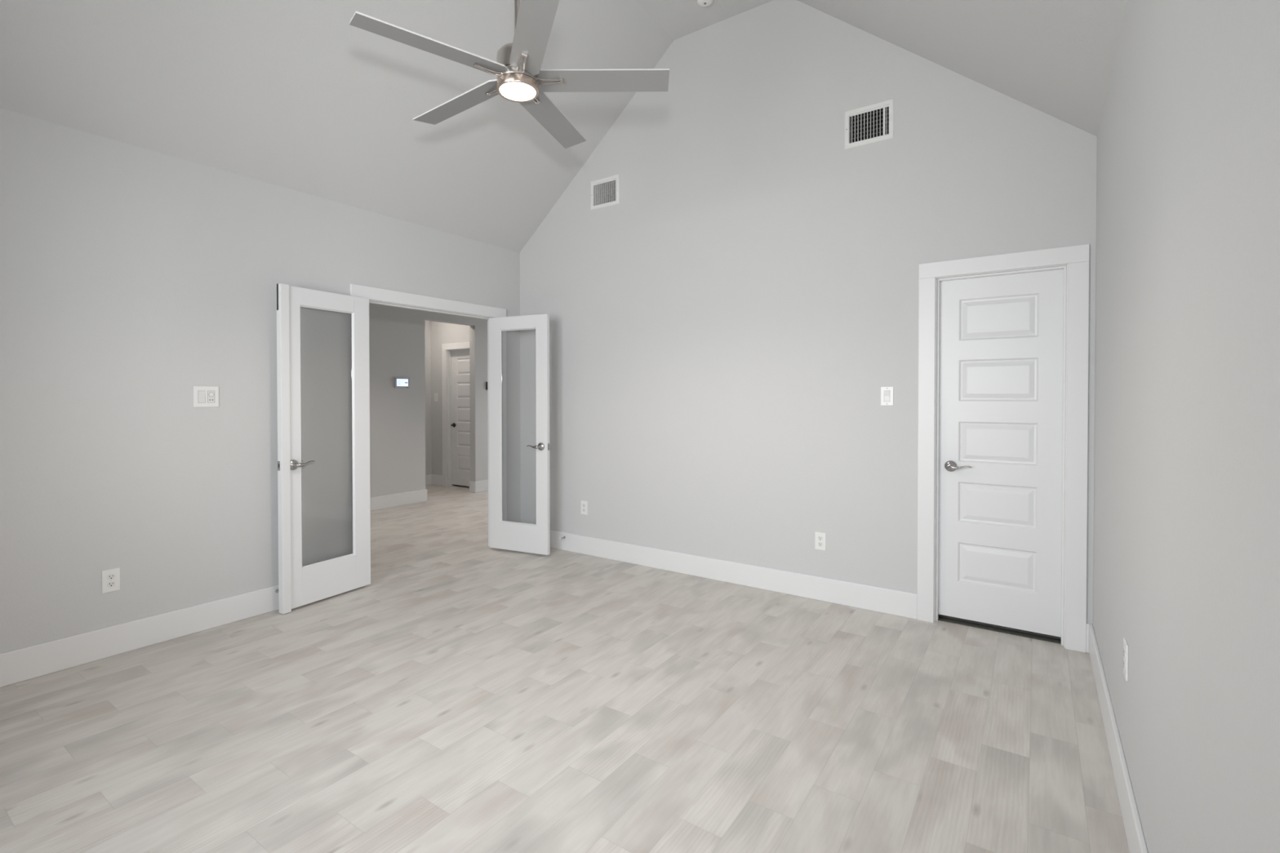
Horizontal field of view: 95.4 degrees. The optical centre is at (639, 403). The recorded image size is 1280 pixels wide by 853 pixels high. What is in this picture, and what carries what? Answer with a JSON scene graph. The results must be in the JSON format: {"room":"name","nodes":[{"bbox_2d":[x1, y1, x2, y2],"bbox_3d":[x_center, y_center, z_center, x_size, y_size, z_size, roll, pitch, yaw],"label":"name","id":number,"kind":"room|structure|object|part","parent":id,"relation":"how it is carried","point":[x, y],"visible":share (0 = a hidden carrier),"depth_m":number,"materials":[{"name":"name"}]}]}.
{"room":"empty room","nodes":[
{"label":"empty room","id":0,"kind":"room"},
{"bbox_2d":[0,108,520,653],"bbox_3d":[-2.546,-0.117,3.445,0.115,2.860,5.130,0,1,34],"label":"wall","id":1,"kind":"structure","parent":0,"point":[133,278],"depth_m":3.21,"materials":[{"name":"grey paint"}]},
{"bbox_2d":[102,568,119,593],"bbox_3d":[-2.757,0.923,3.038,0.008,0.117,0.072,0,1,34],"label":"wall outlet","id":2,"kind":"object","parent":1,"relation":"attached to","point":[110,578],"visible":1,"depth_m":3.04,"materials":[{"name":"white plastic"}]},
{"bbox_2d":[106,581,115,587],"bbox_3d":[-2.756,0.943,3.037,0.003,0.029,0.033,0,1,34],"label":"receptacle","id":3,"kind":"object","parent":2,"relation":"attached to","point":[109,584],"depth_m":3.04,"materials":[{"name":"white plastic"}]},
{"bbox_2d":[106,573,115,580],"bbox_3d":[-2.756,0.904,3.036,0.003,0.029,0.033,0,1,34],"label":"receptacle","id":4,"kind":"object","parent":2,"relation":"attached to","point":[109,576],"depth_m":3.04,"materials":[{"name":"white plastic"}]},
{"bbox_2d":[0,585,278,687],"bbox_3d":[-2.492,1.235,3.423,0.015,0.155,4.900,0,1,34],"label":"baseboard","id":5,"kind":"structure","parent":1,"relation":"attached to","point":[31,662],"depth_m":3.09,"materials":[{"name":"white paint"}]},
{"bbox_2d":[193,386,218,407],"bbox_3d":[-2.515,-0.039,3.381,0.010,0.120,0.124,0,1,34],"label":"light switch","id":6,"kind":"object","parent":1,"relation":"attached to","point":[203,396],"visible":1,"depth_m":3.38,"materials":[{"name":"white plastic"}]},
{"bbox_2d":[276,283,370,613],"bbox_3d":[-2.109,0.280,3.897,0.167,2.046,0.633,0,1,22],"label":"door","id":7,"kind":"structure","parent":1,"relation":"in","point":[299,585],"depth_m":3.73,"materials":[{"name":"white paint"}]},
{"bbox_3d":[-2.170,0.387,3.658,0.045,0.067,0.067,0,1,34],"label":"handle","id":8,"kind":"part","parent":7,"relation":"part of","materials":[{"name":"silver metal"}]},
{"bbox_3d":[-2.117,0.383,3.690,0.035,0.034,0.124,0,1,34],"label":"lever","id":9,"kind":"part","parent":7,"relation":"part of","materials":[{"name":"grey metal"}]},
{"bbox_3d":[-2.085,0.213,3.888,0.004,1.667,0.360,0,1,29],"label":"glass pane","id":10,"kind":"part","parent":7,"relation":"part of","materials":[{"name":"glass"}]},
{"bbox_2d":[350,283,506,546],"bbox_3d":[-1.669,0.226,4.720,0.133,2.144,1.440,0,1,34],"label":"door frame","id":11,"kind":"structure","parent":1,"relation":"attached to","point":[357,291],"depth_m":4.83,"materials":[{"name":"white paint"}]},
{"bbox_2d":[488,314,550,555],"bbox_3d":[-1.038,0.262,5.065,0.628,2.032,0.166,0,1,31],"label":"door","id":12,"kind":"structure","parent":1,"relation":"in","point":[531,538],"depth_m":5.02,"materials":[{"name":"white paint"}]},
{"bbox_3d":[-1.049,0.199,5.043,0.360,1.667,0.004,0,1,24],"label":"glass pane","id":13,"kind":"part","parent":12,"relation":"part of","materials":[{"name":"glass"}]},
{"bbox_3d":[-0.903,0.366,4.905,0.125,0.028,0.029,0,1,23],"label":"lever","id":14,"kind":"part","parent":12,"relation":"part of","materials":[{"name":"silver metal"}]},
{"bbox_3d":[-0.844,0.365,4.910,0.067,0.067,0.042,0,1,24],"label":"handle","id":15,"kind":"part","parent":12,"relation":"part of","materials":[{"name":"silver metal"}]},
{"bbox_2d":[424,320,431,475],"bbox_3d":[-4.047,-0.107,7.892,0.115,2.740,2.757,0,1,34],"label":"wall","id":16,"kind":"structure","parent":0,"point":[427,323],"depth_m":8.95,"materials":[{"name":"grey paint"}]},
{"bbox_2d":[425,474,442,485],"bbox_3d":[-3.880,1.187,7.793,0.287,0.155,2.757,0,1,34],"label":"baseboard","id":17,"kind":"structure","parent":16,"relation":"attached to","point":[433,479],"depth_m":8.93,"materials":[{"name":"white paint"}]},
{"bbox_2d":[368,302,488,497],"bbox_3d":[-2.770,-0.155,7.652,0.115,2.840,6.600,0,1,34],"label":"wall","id":18,"kind":"structure","parent":0,"point":[397,337],"depth_m":7.31,"materials":[{"name":"grey paint"}]},
{"bbox_2d":[369,488,426,511],"bbox_3d":[-3.717,1.204,6.264,0.130,0.155,3.215,0,1,34],"label":"baseboard","id":19,"kind":"structure","parent":18,"relation":"attached to","point":[415,496],"depth_m":7.21,"materials":[{"name":"white paint"}]},
{"bbox_2d":[394,377,409,388],"bbox_3d":[-2.957,-0.257,7.248,0.029,0.134,0.205,0,1,34],"label":"control panel","id":20,"kind":"object","parent":18,"relation":"attached to","point":[399,382],"visible":1,"depth_m":7.23,"materials":[{"name":"grey plastic"}]},
{"bbox_2d":[431,320,469,475],"bbox_3d":[-2.794,-0.117,8.775,1.190,2.740,0.115,0,1,34],"label":"wall","id":21,"kind":"structure","parent":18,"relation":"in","point":[442,333],"depth_m":8.90,"materials":[{"name":"grey paint"}]},
{"bbox_2d":[434,393,437,400],"bbox_3d":[-3.124,-0.094,8.925,0.074,0.118,0.010,0,1,34],"label":"light switch","id":22,"kind":"object","parent":21,"relation":"attached to","point":[435,394],"visible":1,"depth_m":8.92,"materials":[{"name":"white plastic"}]},
{"bbox_2d":[441,342,469,486],"bbox_3d":[-2.634,0.179,8.659,0.784,2.150,0.133,0,1,34],"label":"door frame","id":23,"kind":"structure","parent":18,"relation":"attached to","point":[445,347],"depth_m":8.80,"materials":[{"name":"white paint"}]},
{"bbox_2d":[450,350,470,486],"bbox_3d":[-2.608,0.217,8.652,0.610,2.026,0.099,0,1,34],"label":"door","id":24,"kind":"structure","parent":18,"relation":"in","point":[460,424],"depth_m":8.72,"materials":[{"name":"white paint"}]},
{"bbox_2d":[469,480,488,493],"bbox_3d":[-1.637,1.169,9.314,0.130,0.155,2.603,0,1,34],"label":"baseboard","id":25,"kind":"structure","parent":18,"relation":"attached to","point":[481,486],"depth_m":8.26,"materials":[{"name":"white paint"}]},
{"bbox_2d":[0,0,1128,253],"bbox_3d":[-0.750,-2.122,2.196,4.236,1.512,4.940,0,1,34],"label":"ceiling","id":26,"kind":"structure","parent":0,"point":[293,95],"depth_m":3.31,"materials":[{"name":"grey paint"}]},
{"bbox_2d":[349,0,669,148],"bbox_3d":[-0.557,-2.043,2.494,1.204,1.440,1.262,0,1,34],"label":"ceiling fan","id":27,"kind":"object","parent":26,"relation":"hanging from","point":[521,79],"visible":1,"depth_m":2.44,"materials":[{"name":"grey wood"}]},
{"bbox_3d":[-0.793,-1.379,2.257,0.584,0.030,0.123,-1,1,-36],"label":"fan blade","id":28,"kind":"part","parent":27,"relation":"part of","materials":[{"name":"grey wood"}]},
{"bbox_3d":[-0.816,-1.376,2.670,0.584,0.039,0.123,0,1,36],"label":"fan blade","id":29,"kind":"part","parent":27,"relation":"part of","materials":[{"name":"grey wood"}]},
{"bbox_3d":[-0.394,-1.384,2.150,0.123,0.041,0.584,0,1,-18],"label":"fan blade","id":30,"kind":"part","parent":27,"relation":"part of","materials":[{"name":"grey wood"}]},
{"bbox_3d":[-0.429,-1.379,2.819,0.123,0.040,0.584,0,1,18],"label":"fan blade","id":31,"kind":"part","parent":27,"relation":"part of","materials":[{"name":"grey wood"}]},
{"bbox_3d":[-0.169,-1.384,2.498,0.584,0.037,0.123,0,1,0],"label":"fan blade","id":32,"kind":"part","parent":27,"relation":"part of","materials":[{"name":"grey wood"}]},
{"bbox_2d":[697,0,712,6],"bbox_3d":[0.448,-2.765,4.008,0.110,0.029,0.110,0,1,34],"label":"smoke detector","id":33,"kind":"object","parent":26,"relation":"attached to","point":[701,2],"visible":1,"depth_m":4.00,"materials":[{"name":"white plastic"}]},
{"bbox_2d":[0,484,1129,852],"bbox_3d":[-1.656,1.350,5.418,9.550,0.120,9.365,0,1,34],"label":"floor","id":34,"kind":"structure","parent":0,"point":[471,696],"depth_m":2.38,"materials":[{"name":"beige wood"}]},
{"bbox_2d":[937,616,1061,644],"bbox_3d":[2.066,1.309,3.375,0.624,0.004,0.065,0,1,34],"label":"threshold","id":35,"kind":"object","parent":34,"relation":"on","point":[940,618],"visible":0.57,"depth_m":3.35,"materials":[{"name":"grey"}]},
{"bbox_2d":[520,0,1097,624],"bbox_3d":[0.663,-0.760,4.284,4.236,4.124,0.115,0,1,34],"label":"wall","id":36,"kind":"structure","parent":0,"point":[726,334],"depth_m":4.04,"materials":[{"name":"grey paint"}]},
{"bbox_2d":[581,500,587,515],"bbox_3d":[-0.480,0.896,5.008,0.072,0.117,0.008,0,1,34],"label":"wall outlet","id":37,"kind":"object","parent":36,"relation":"attached to","point":[584,504],"visible":1,"depth_m":5.00,"materials":[{"name":"white plastic"}]},
{"bbox_2d":[591,173,619,210],"bbox_3d":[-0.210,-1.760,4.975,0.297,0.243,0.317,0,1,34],"label":"air vent","id":38,"kind":"object","parent":36,"relation":"in","point":[605,192],"visible":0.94,"depth_m":4.87,"materials":[{"name":"white metal"}]},
{"bbox_2d":[550,529,1088,653],"bbox_3d":[0.627,1.224,4.252,4.206,0.155,0.015,0,1,34],"label":"baseboard","id":39,"kind":"structure","parent":36,"relation":"attached to","point":[892,602],"depth_m":4.13,"materials":[{"name":"white paint"}]},
{"bbox_2d":[814,531,826,551],"bbox_3d":[1.197,0.914,3.865,0.072,0.117,0.008,0,1,34],"label":"wall outlet","id":40,"kind":"object","parent":36,"relation":"attached to","point":[820,537],"visible":1,"depth_m":3.86,"materials":[{"name":"white plastic"}]},
{"bbox_2d":[817,542,822,546],"bbox_3d":[1.196,0.933,3.863,0.033,0.029,0.003,0,1,34],"label":"receptacle","id":41,"kind":"object","parent":40,"relation":"attached to","point":[820,544],"depth_m":3.86,"materials":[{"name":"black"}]},
{"bbox_2d":[844,97,893,149],"bbox_3d":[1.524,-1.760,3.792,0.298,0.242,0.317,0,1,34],"label":"air vent","id":42,"kind":"object","parent":36,"relation":"in","point":[873,122],"visible":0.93,"depth_m":3.70,"materials":[{"name":"white metal"}]},
{"bbox_2d":[880,386,893,405],"bbox_3d":[1.535,-0.045,3.621,0.074,0.118,0.010,0,1,34],"label":"light switch","id":43,"kind":"object","parent":36,"relation":"attached to","point":[886,393],"visible":1,"depth_m":3.62,"materials":[{"name":"white plastic"}]},
{"bbox_2d":[937,269,1063,637],"bbox_3d":[2.049,0.270,3.338,0.614,2.018,0.099,0,1,34],"label":"door","id":44,"kind":"structure","parent":36,"relation":"in","point":[1001,336],"depth_m":3.34,"materials":[{"name":"white paint"}]},
{"bbox_3d":[1.847,0.375,3.469,0.067,0.067,0.042,0,1,34],"label":"handle","id":45,"kind":"part","parent":44,"relation":"part of","materials":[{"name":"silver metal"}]},
{"bbox_3d":[1.874,0.376,3.416,0.125,0.028,0.030,0,1,34],"label":"lever","id":46,"kind":"part","parent":44,"relation":"part of","materials":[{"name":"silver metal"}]},
{"bbox_2d":[916,244,1089,653],"bbox_3d":[2.049,0.237,3.339,0.814,2.148,0.133,0,1,34],"label":"door frame","id":47,"kind":"structure","parent":36,"relation":"attached to","point":[1077,258],"depth_m":3.15,"materials":[{"name":"white paint"}]},
{"bbox_2d":[1093,0,1279,852],"bbox_3d":[1.048,-0.092,0.994,0.115,2.860,5.130,0,1,34],"label":"wall","id":48,"kind":"structure","parent":0,"point":[1186,542],"depth_m":1.13,"materials":[{"name":"grey paint"}]},
{"bbox_2d":[1088,623,1147,852],"bbox_3d":[0.995,1.260,1.046,0.015,0.155,4.900,0,1,34],"label":"baseboard","id":49,"kind":"structure","parent":48,"relation":"attached to","point":[1135,839],"depth_m":1.99,"materials":[{"name":"white paint"}]},
{"bbox_2d":[1123,638,1128,680],"bbox_3d":[1.595,0.841,1.915,0.008,0.117,0.072,0,1,34],"label":"wall outlet","id":50,"kind":"object","parent":48,"relation":"attached to","point":[1125,643],"visible":1,"depth_m":1.90,"materials":[{"name":"white plastic"}]}
]}

